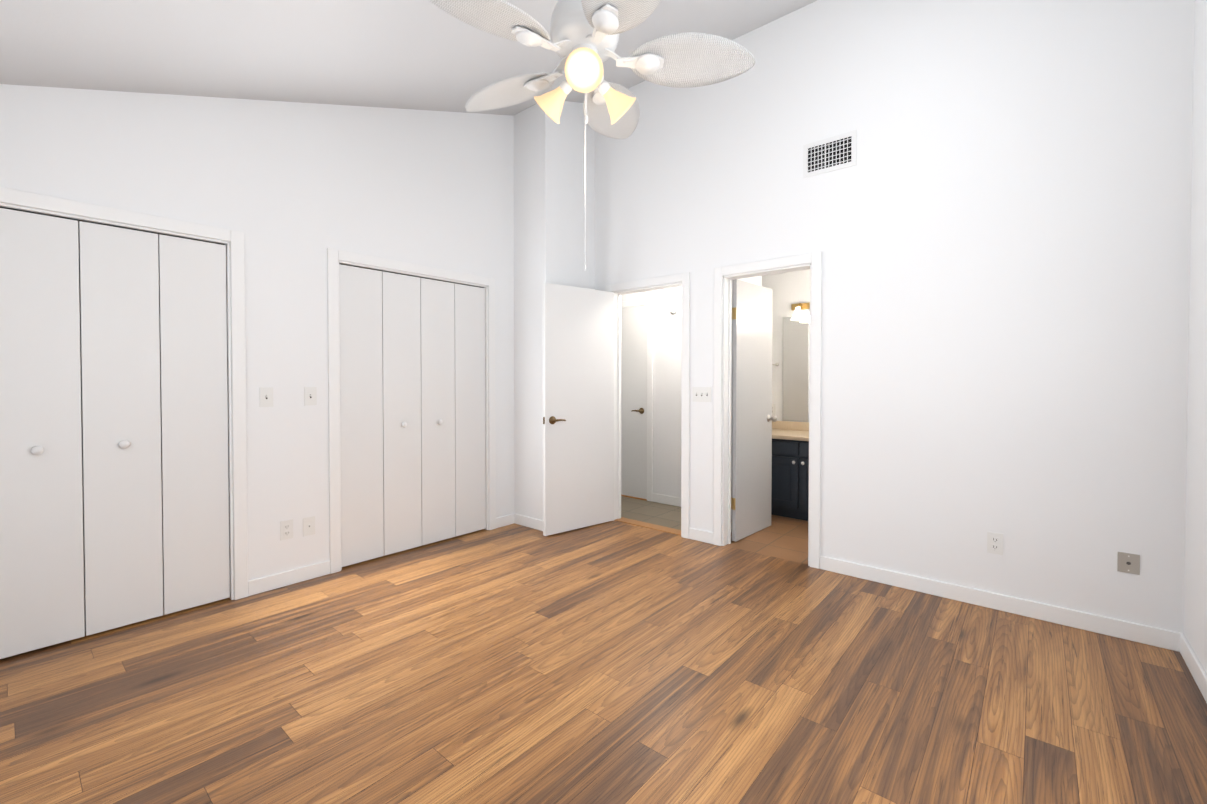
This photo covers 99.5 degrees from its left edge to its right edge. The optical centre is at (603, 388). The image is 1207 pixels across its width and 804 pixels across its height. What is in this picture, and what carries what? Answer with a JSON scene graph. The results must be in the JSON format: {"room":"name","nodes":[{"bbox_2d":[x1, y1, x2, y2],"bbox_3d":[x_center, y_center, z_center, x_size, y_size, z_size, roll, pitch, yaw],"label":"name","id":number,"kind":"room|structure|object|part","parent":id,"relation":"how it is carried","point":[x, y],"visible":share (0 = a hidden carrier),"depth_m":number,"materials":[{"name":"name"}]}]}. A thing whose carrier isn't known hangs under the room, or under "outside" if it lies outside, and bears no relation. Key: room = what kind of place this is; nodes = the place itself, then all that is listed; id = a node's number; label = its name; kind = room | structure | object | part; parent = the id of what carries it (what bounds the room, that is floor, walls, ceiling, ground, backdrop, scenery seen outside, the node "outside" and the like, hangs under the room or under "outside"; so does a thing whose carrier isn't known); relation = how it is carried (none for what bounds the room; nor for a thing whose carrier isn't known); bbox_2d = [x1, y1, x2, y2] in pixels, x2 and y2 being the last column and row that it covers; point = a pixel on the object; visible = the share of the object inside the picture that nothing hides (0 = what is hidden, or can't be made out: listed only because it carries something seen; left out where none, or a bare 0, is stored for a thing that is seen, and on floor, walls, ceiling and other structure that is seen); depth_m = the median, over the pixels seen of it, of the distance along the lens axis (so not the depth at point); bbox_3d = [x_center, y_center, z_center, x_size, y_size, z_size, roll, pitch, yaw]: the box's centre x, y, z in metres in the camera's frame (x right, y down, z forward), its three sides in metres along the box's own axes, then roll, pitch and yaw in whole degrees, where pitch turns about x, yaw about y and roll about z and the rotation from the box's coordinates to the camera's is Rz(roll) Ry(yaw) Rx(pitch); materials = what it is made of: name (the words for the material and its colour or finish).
{"room":"empty bedroom","nodes":[
{"label":"empty bedroom","id":0,"kind":"room"},
{"bbox_2d":[78,224,84,614],"bbox_3d":[-2.837,0.008,2.732,0.670,2.500,1.490,1,1,40],"label":"wall","id":1,"kind":"structure","parent":0,"point":[81,425],"depth_m":2.96,"materials":[{"name":"grey paint"}]},
{"bbox_2d":[0,84,514,580],"bbox_3d":[-1.934,-0.824,3.172,0.120,4.050,3.430,1,1,40],"label":"wall","id":2,"kind":"structure","parent":0,"point":[292,190],"depth_m":3.12,"materials":[{"name":"white paint"}]},
{"bbox_2d":[0,206,229,658],"bbox_3d":[-2.507,0.197,2.454,0.076,2.003,1.158,1,1,40],"label":"bifold door","id":3,"kind":"structure","parent":2,"relation":"in","point":[148,376],"depth_m":2.52,"materials":[{"name":"white paint"}]},
{"bbox_3d":[-2.583,0.284,2.330,0.030,0.042,0.042,1,1,40],"label":"knob","id":4,"kind":"part","parent":3,"relation":"part of","materials":[{"name":"white paint"}]},
{"bbox_3d":[-2.606,0.202,2.348,0.030,1.996,0.286,1,1,40],"label":"panel","id":5,"kind":"part","parent":3,"relation":"part of","materials":[{"name":"white paint"}]},
{"bbox_3d":[-2.418,0.199,2.570,0.030,1.996,0.286,1,1,40],"label":"panel","id":6,"kind":"part","parent":3,"relation":"part of","materials":[{"name":"white paint"}]},
{"bbox_3d":[-2.395,0.281,2.552,0.030,0.042,0.042,1,1,40],"label":"knob","id":7,"kind":"part","parent":3,"relation":"part of","materials":[{"name":"white paint"}]},
{"bbox_3d":[-2.230,0.195,2.791,0.030,1.996,0.286,1,1,40],"label":"panel","id":8,"kind":"part","parent":3,"relation":"part of","materials":[{"name":"white paint"}]},
{"bbox_2d":[0,187,247,599],"bbox_3d":[-2.530,0.165,2.473,0.136,2.095,1.320,1,1,40],"label":"trim","id":9,"kind":"structure","parent":2,"relation":"attached to","point":[236,384],"depth_m":2.89,"materials":[{"name":"white wood"}]},
{"bbox_2d":[259,387,272,406],"bbox_3d":[-1.989,0.053,3.016,0.016,0.115,0.070,1,1,40],"label":"light switch","id":10,"kind":"object","parent":2,"relation":"attached to","point":[266,396],"visible":1,"depth_m":3.01,"materials":[{"name":"white plastic"}]},
{"bbox_2d":[280,519,292,540],"bbox_3d":[-1.927,0.862,3.108,0.008,0.115,0.070,1,1,40],"label":"electrical outlet","id":11,"kind":"object","parent":2,"relation":"attached to","point":[286,529],"visible":1,"depth_m":3.10,"materials":[{"name":"white plastic"}]},
{"bbox_2d":[303,516,314,536],"bbox_3d":[-1.846,0.866,3.203,0.009,0.115,0.070,1,1,40],"label":"jack","id":12,"kind":"object","parent":2,"relation":"attached to","point":[308,525],"visible":1,"depth_m":3.20,"materials":[{"name":"white plastic"}]},
{"bbox_2d":[304,387,316,405],"bbox_3d":[-1.833,0.051,3.199,0.016,0.115,0.070,1,1,40],"label":"light switch","id":13,"kind":"object","parent":2,"relation":"attached to","point":[310,395],"visible":1,"depth_m":3.20,"materials":[{"name":"white plastic"}]},
{"bbox_2d":[248,513,542,595],"bbox_3d":[-1.066,1.147,3.814,0.413,0.088,2.595,1,1,40],"label":"baseboard","id":14,"kind":"structure","parent":2,"relation":"attached to","point":[277,580],"depth_m":3.18,"materials":[{"name":"white wood"}]},
{"bbox_2d":[327,248,495,573],"bbox_3d":[-1.384,0.143,3.823,0.136,2.095,1.320,1,1,40],"label":"trim","id":15,"kind":"structure","parent":2,"relation":"attached to","point":[335,257],"depth_m":3.37,"materials":[{"name":"white wood"}]},
{"bbox_2d":[339,263,485,566],"bbox_3d":[-1.361,0.176,3.804,0.076,2.003,1.158,1,1,40],"label":"bifold door","id":16,"kind":"structure","parent":2,"relation":"in","point":[412,398],"depth_m":3.72,"materials":[{"name":"white paint"}]},
{"bbox_3d":[-1.649,0.184,3.476,0.030,1.996,0.286,1,1,40],"label":"panel","id":17,"kind":"part","parent":16,"relation":"part of","materials":[{"name":"white paint"}]},
{"bbox_3d":[-1.461,0.181,3.697,0.030,1.996,0.286,1,1,40],"label":"panel","id":18,"kind":"part","parent":16,"relation":"part of","materials":[{"name":"white paint"}]},
{"bbox_3d":[-1.273,0.177,3.919,0.030,1.996,0.286,1,1,40],"label":"panel","id":19,"kind":"part","parent":16,"relation":"part of","materials":[{"name":"white paint"}]},
{"bbox_3d":[-1.085,0.174,4.140,0.030,1.996,0.286,1,1,40],"label":"panel","id":20,"kind":"part","parent":16,"relation":"part of","materials":[{"name":"white paint"}]},
{"bbox_2d":[0,0,816,115],"bbox_3d":[-0.224,-1.893,1.986,4.600,1.632,4.220,1,1,40],"label":"ceiling","id":21,"kind":"structure","parent":0,"point":[416,54],"depth_m":2.52,"materials":[{"name":"white paint"}]},
{"bbox_2d":[429,0,754,270],"bbox_3d":[-0.115,-1.154,1.957,1.222,1.378,1.241,1,1,40],"label":"fan","id":22,"kind":"object","parent":21,"relation":"hanging from","point":[584,35],"visible":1,"depth_m":1.91,"materials":[{"name":"white plastic"}]},
{"bbox_3d":[-0.380,-1.233,1.711,0.535,0.041,0.248,-1,14,-38],"label":"blade","id":23,"kind":"part","parent":22,"relation":"part of","materials":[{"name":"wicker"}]},
{"bbox_3d":[-0.389,-1.240,2.166,0.535,0.041,0.248,1,14,34],"label":"blade","id":24,"kind":"part","parent":22,"relation":"part of","materials":[{"name":"wicker"}]},
{"bbox_3d":[-0.205,-1.116,2.015,0.135,0.131,0.133,1,1,40],"label":"lamp shade","id":25,"kind":"part","parent":22,"relation":"part of","materials":[{"name":"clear glass"}]},
{"bbox_3d":[-0.065,-1.113,1.785,0.129,0.131,0.132,1,1,40],"label":"lamp shade","id":26,"kind":"part","parent":22,"relation":"part of","materials":[{"name":"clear glass"}]},
{"bbox_3d":[-0.068,-1.136,1.817,0.062,0.065,0.066,1,1,40],"label":"bulb","id":27,"kind":"part","parent":22,"relation":"part of","materials":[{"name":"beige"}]},
{"bbox_3d":[-0.071,-1.494,1.941,0.262,0.698,0.262,1,1,40],"label":"motor","id":28,"kind":"part","parent":22,"relation":"part of","materials":[{"name":"white metal"}]},
{"bbox_3d":[0.041,-1.242,2.316,0.248,0.041,0.535,-13,-3,16],"label":"blade","id":29,"kind":"part","parent":22,"relation":"part of","materials":[{"name":"wicker"}]},
{"bbox_3d":[0.064,-1.116,2.020,0.131,0.131,0.135,1,1,40],"label":"lamp shade","id":30,"kind":"part","parent":22,"relation":"part of","materials":[{"name":"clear glass"}]},
{"bbox_3d":[0.056,-1.231,1.579,0.248,0.041,0.535,13,-4,-19],"label":"blade","id":31,"kind":"part","parent":22,"relation":"part of","materials":[{"name":"wicker"}]},
{"bbox_3d":[0.316,-1.237,1.953,0.535,0.041,0.248,0,-12,-2],"label":"blade","id":32,"kind":"part","parent":22,"relation":"part of","materials":[{"name":"wicker"}]},
{"bbox_2d":[514,101,594,519],"bbox_3d":[-0.435,-0.847,4.628,0.520,4.050,0.730,1,1,40],"label":"wall","id":33,"kind":"structure","parent":0,"point":[549,199],"depth_m":4.34,"materials":[{"name":"white paint"}]},
{"bbox_2d":[0,496,1206,803],"bbox_3d":[0.041,1.253,3.043,5.140,0.100,5.740,1,1,40],"label":"floor","id":34,"kind":"structure","parent":0,"point":[614,662],"depth_m":2.04,"materials":[{"name":"brown wood"}]},
{"bbox_2d":[771,437,808,520],"bbox_3d":[1.755,0.815,4.808,1.380,0.720,0.577,1,1,40],"label":"bathroom vanity","id":35,"kind":"object","parent":34,"relation":"on","point":[790,472],"depth_m":4.56,"materials":[{"name":"grey paint"}]},
{"bbox_2d":[772,429,808,440],"bbox_3d":[1.760,0.438,4.808,1.410,0.034,0.564,1,1,40],"label":"countertop","id":36,"kind":"structure","parent":35,"relation":"on","point":[802,434],"depth_m":4.74,"materials":[{"name":"beige stone"}]},
{"bbox_2d":[615,517,680,534],"bbox_3d":[0.401,1.179,4.370,0.730,0.006,0.110,1,1,40],"label":"threshold","id":37,"kind":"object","parent":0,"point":[651,526],"depth_m":4.37,"materials":[{"name":"brown wood"}]},
{"bbox_2d":[621,276,761,497],"bbox_3d":[0.402,-0.104,5.418,2.590,2.540,0.120,1,1,40],"label":"wall","id":38,"kind":"structure","parent":0,"point":[667,348],"depth_m":5.14,"materials":[{"name":"white paint"}]},
{"bbox_2d":[621,494,646,500],"bbox_3d":[0.181,1.158,5.533,0.710,0.012,0.020,1,1,40],"label":"trim","id":39,"kind":"structure","parent":38,"relation":"attached to","point":[634,497],"depth_m":5.40,"materials":[{"name":"brown wood"}]},
{"bbox_2d":[621,305,646,498],"bbox_3d":[0.167,0.145,5.500,0.704,2.012,0.063,1,1,40],"label":"hall door","id":40,"kind":"structure","parent":38,"relation":"in","point":[633,401],"depth_m":5.40,"materials":[{"name":"white paint"}]},
{"bbox_2d":[621,298,652,500],"bbox_3d":[0.183,0.117,5.518,0.840,2.095,0.016,1,1,40],"label":"trim","id":41,"kind":"structure","parent":38,"relation":"attached to","point":[648,302],"depth_m":5.26,"materials":[{"name":"white wood"}]},
{"bbox_2d":[652,493,680,506],"bbox_3d":[0.359,1.123,5.386,2.350,0.088,0.013,1,1,40],"label":"baseboard","id":42,"kind":"structure","parent":38,"relation":"attached to","point":[666,499],"depth_m":5.14,"materials":[{"name":"white wood"}]},
{"bbox_2d":[670,305,677,313],"bbox_3d":[0.693,-0.779,5.062,0.084,0.084,0.030,1,1,40],"label":"smoke detector","id":43,"kind":"object","parent":38,"relation":"attached to","point":[673,309],"visible":0.98,"depth_m":5.05,"materials":[{"name":"white plastic"}]},
{"bbox_2d":[731,277,755,531],"bbox_3d":[1.075,-0.087,4.302,0.120,2.540,0.710,1,1,40],"label":"wall","id":44,"kind":"structure","parent":0,"point":[752,280],"depth_m":4.20,"materials":[{"name":"white paint"}]},
{"bbox_2d":[762,269,809,421],"bbox_3d":[2.203,-0.096,4.873,2.240,2.540,0.120,1,1,40],"label":"wall","id":45,"kind":"structure","parent":0,"point":[790,288],"depth_m":5.14,"materials":[{"name":"white paint"}]},
{"bbox_2d":[772,421,808,432],"bbox_3d":[1.935,0.375,5.014,1.410,0.086,0.021,1,1,40],"label":"backsplash","id":46,"kind":"structure","parent":45,"relation":"attached to","point":[778,424],"depth_m":5.07,"materials":[{"name":"beige stone"}]},
{"bbox_2d":[783,315,809,421],"bbox_3d":[2.134,-0.188,4.846,0.870,1.035,0.008,1,1,40],"label":"bathroom mirror","id":47,"kind":"object","parent":45,"relation":"attached to","point":[796,341],"visible":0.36,"depth_m":5.04,"materials":[{"name":"clear glass"}]},
{"bbox_2d":[791,302,809,320],"bbox_3d":[2.092,-0.739,4.749,0.740,0.170,0.196,1,1,40],"label":"sconce","id":48,"kind":"object","parent":45,"relation":"attached to","point":[798,308],"visible":0.27,"depth_m":4.93,"materials":[{"name":"white glass"}]},
{"bbox_3d":[2.072,-0.713,4.725,0.672,0.120,0.132,1,1,40],"label":"glass","id":49,"kind":"part","parent":48,"relation":"part of","materials":[{"name":"white glass"}]},
{"bbox_2d":[595,0,1194,632],"bbox_3d":[1.378,-0.829,3.489,3.720,4.050,0.120,1,1,40],"label":"wall","id":50,"kind":"structure","parent":0,"point":[993,224],"depth_m":2.85,"materials":[{"name":"white paint"}]},
{"bbox_2d":[543,283,613,535],"bbox_3d":[-0.178,0.168,4.268,0.728,2.008,0.100,-1,1,-40],"label":"entry door","id":51,"kind":"structure","parent":50,"relation":"in","point":[578,407],"depth_m":4.24,"materials":[{"name":"white paint"}]},
{"bbox_2d":[605,272,689,538],"bbox_3d":[0.386,0.135,4.336,0.860,2.095,0.136,1,1,40],"label":"door frame","id":52,"kind":"structure","parent":50,"relation":"attached to","point":[681,279],"depth_m":4.10,"materials":[{"name":"white wood"}]},
{"bbox_2d":[693,387,710,401],"bbox_3d":[0.756,0.049,3.941,0.162,0.115,0.016,1,1,40],"label":"light switch","id":53,"kind":"object","parent":50,"relation":"attached to","point":[701,394],"visible":1,"depth_m":3.94,"materials":[{"name":"white plastic"}]},
{"bbox_2d":[731,279,776,541],"bbox_3d":[1.209,0.170,4.132,0.177,2.008,0.620,1,1,43],"label":"bathroom door","id":54,"kind":"structure","parent":50,"relation":"in","point":[753,418],"depth_m":4.08,"materials":[{"name":"grey paint"}]},
{"bbox_2d":[713,252,821,568],"bbox_3d":[1.175,0.146,3.666,0.780,2.095,0.136,1,1,40],"label":"door frame","id":55,"kind":"structure","parent":50,"relation":"attached to","point":[722,425],"depth_m":3.77,"materials":[{"name":"white wood"}]},
{"bbox_2d":[803,130,856,178],"bbox_3d":[1.466,-1.516,3.318,0.330,0.220,0.011,1,1,40],"label":"air vent","id":56,"kind":"object","parent":50,"relation":"in","point":[833,153],"visible":1,"depth_m":3.31,"materials":[{"name":"white metal"}]},
{"bbox_2d":[689,528,1183,651],"bbox_3d":[1.294,1.152,3.504,3.587,0.088,0.013,1,1,40],"label":"baseboard","id":57,"kind":"structure","parent":50,"relation":"attached to","point":[1145,634],"depth_m":2.75,"materials":[{"name":"white wood"}]},
{"bbox_2d":[987,532,1002,554],"bbox_3d":[2.137,0.847,2.787,0.070,0.115,0.008,1,1,40],"label":"electrical outlet","id":58,"kind":"object","parent":50,"relation":"attached to","point":[994,543],"visible":1,"depth_m":2.79,"materials":[{"name":"white plastic"}]},
{"bbox_2d":[1117,552,1139,574],"bbox_3d":[2.527,0.842,2.457,0.075,0.095,0.006,1,1,40],"label":"outlet","id":59,"kind":"object","parent":50,"relation":"attached to","point":[1128,562],"visible":1,"depth_m":2.46,"materials":[{"name":"beige metal"}]},
{"bbox_2d":[1183,0,1206,673],"bbox_3d":[1.404,-0.786,0.739,0.120,4.050,4.040,1,1,40],"label":"wall","id":60,"kind":"structure","parent":0,"point":[1195,605],"depth_m":2.19,"materials":[{"name":"white paint"}]},
{"bbox_2d":[1180,634,1206,702],"bbox_3d":[1.388,1.194,0.854,0.013,0.088,3.907,1,1,40],"label":"baseboard","id":61,"kind":"structure","parent":60,"relation":"attached to","point":[1195,668],"depth_m":2.14,"materials":[{"name":"white wood"}]}
]}

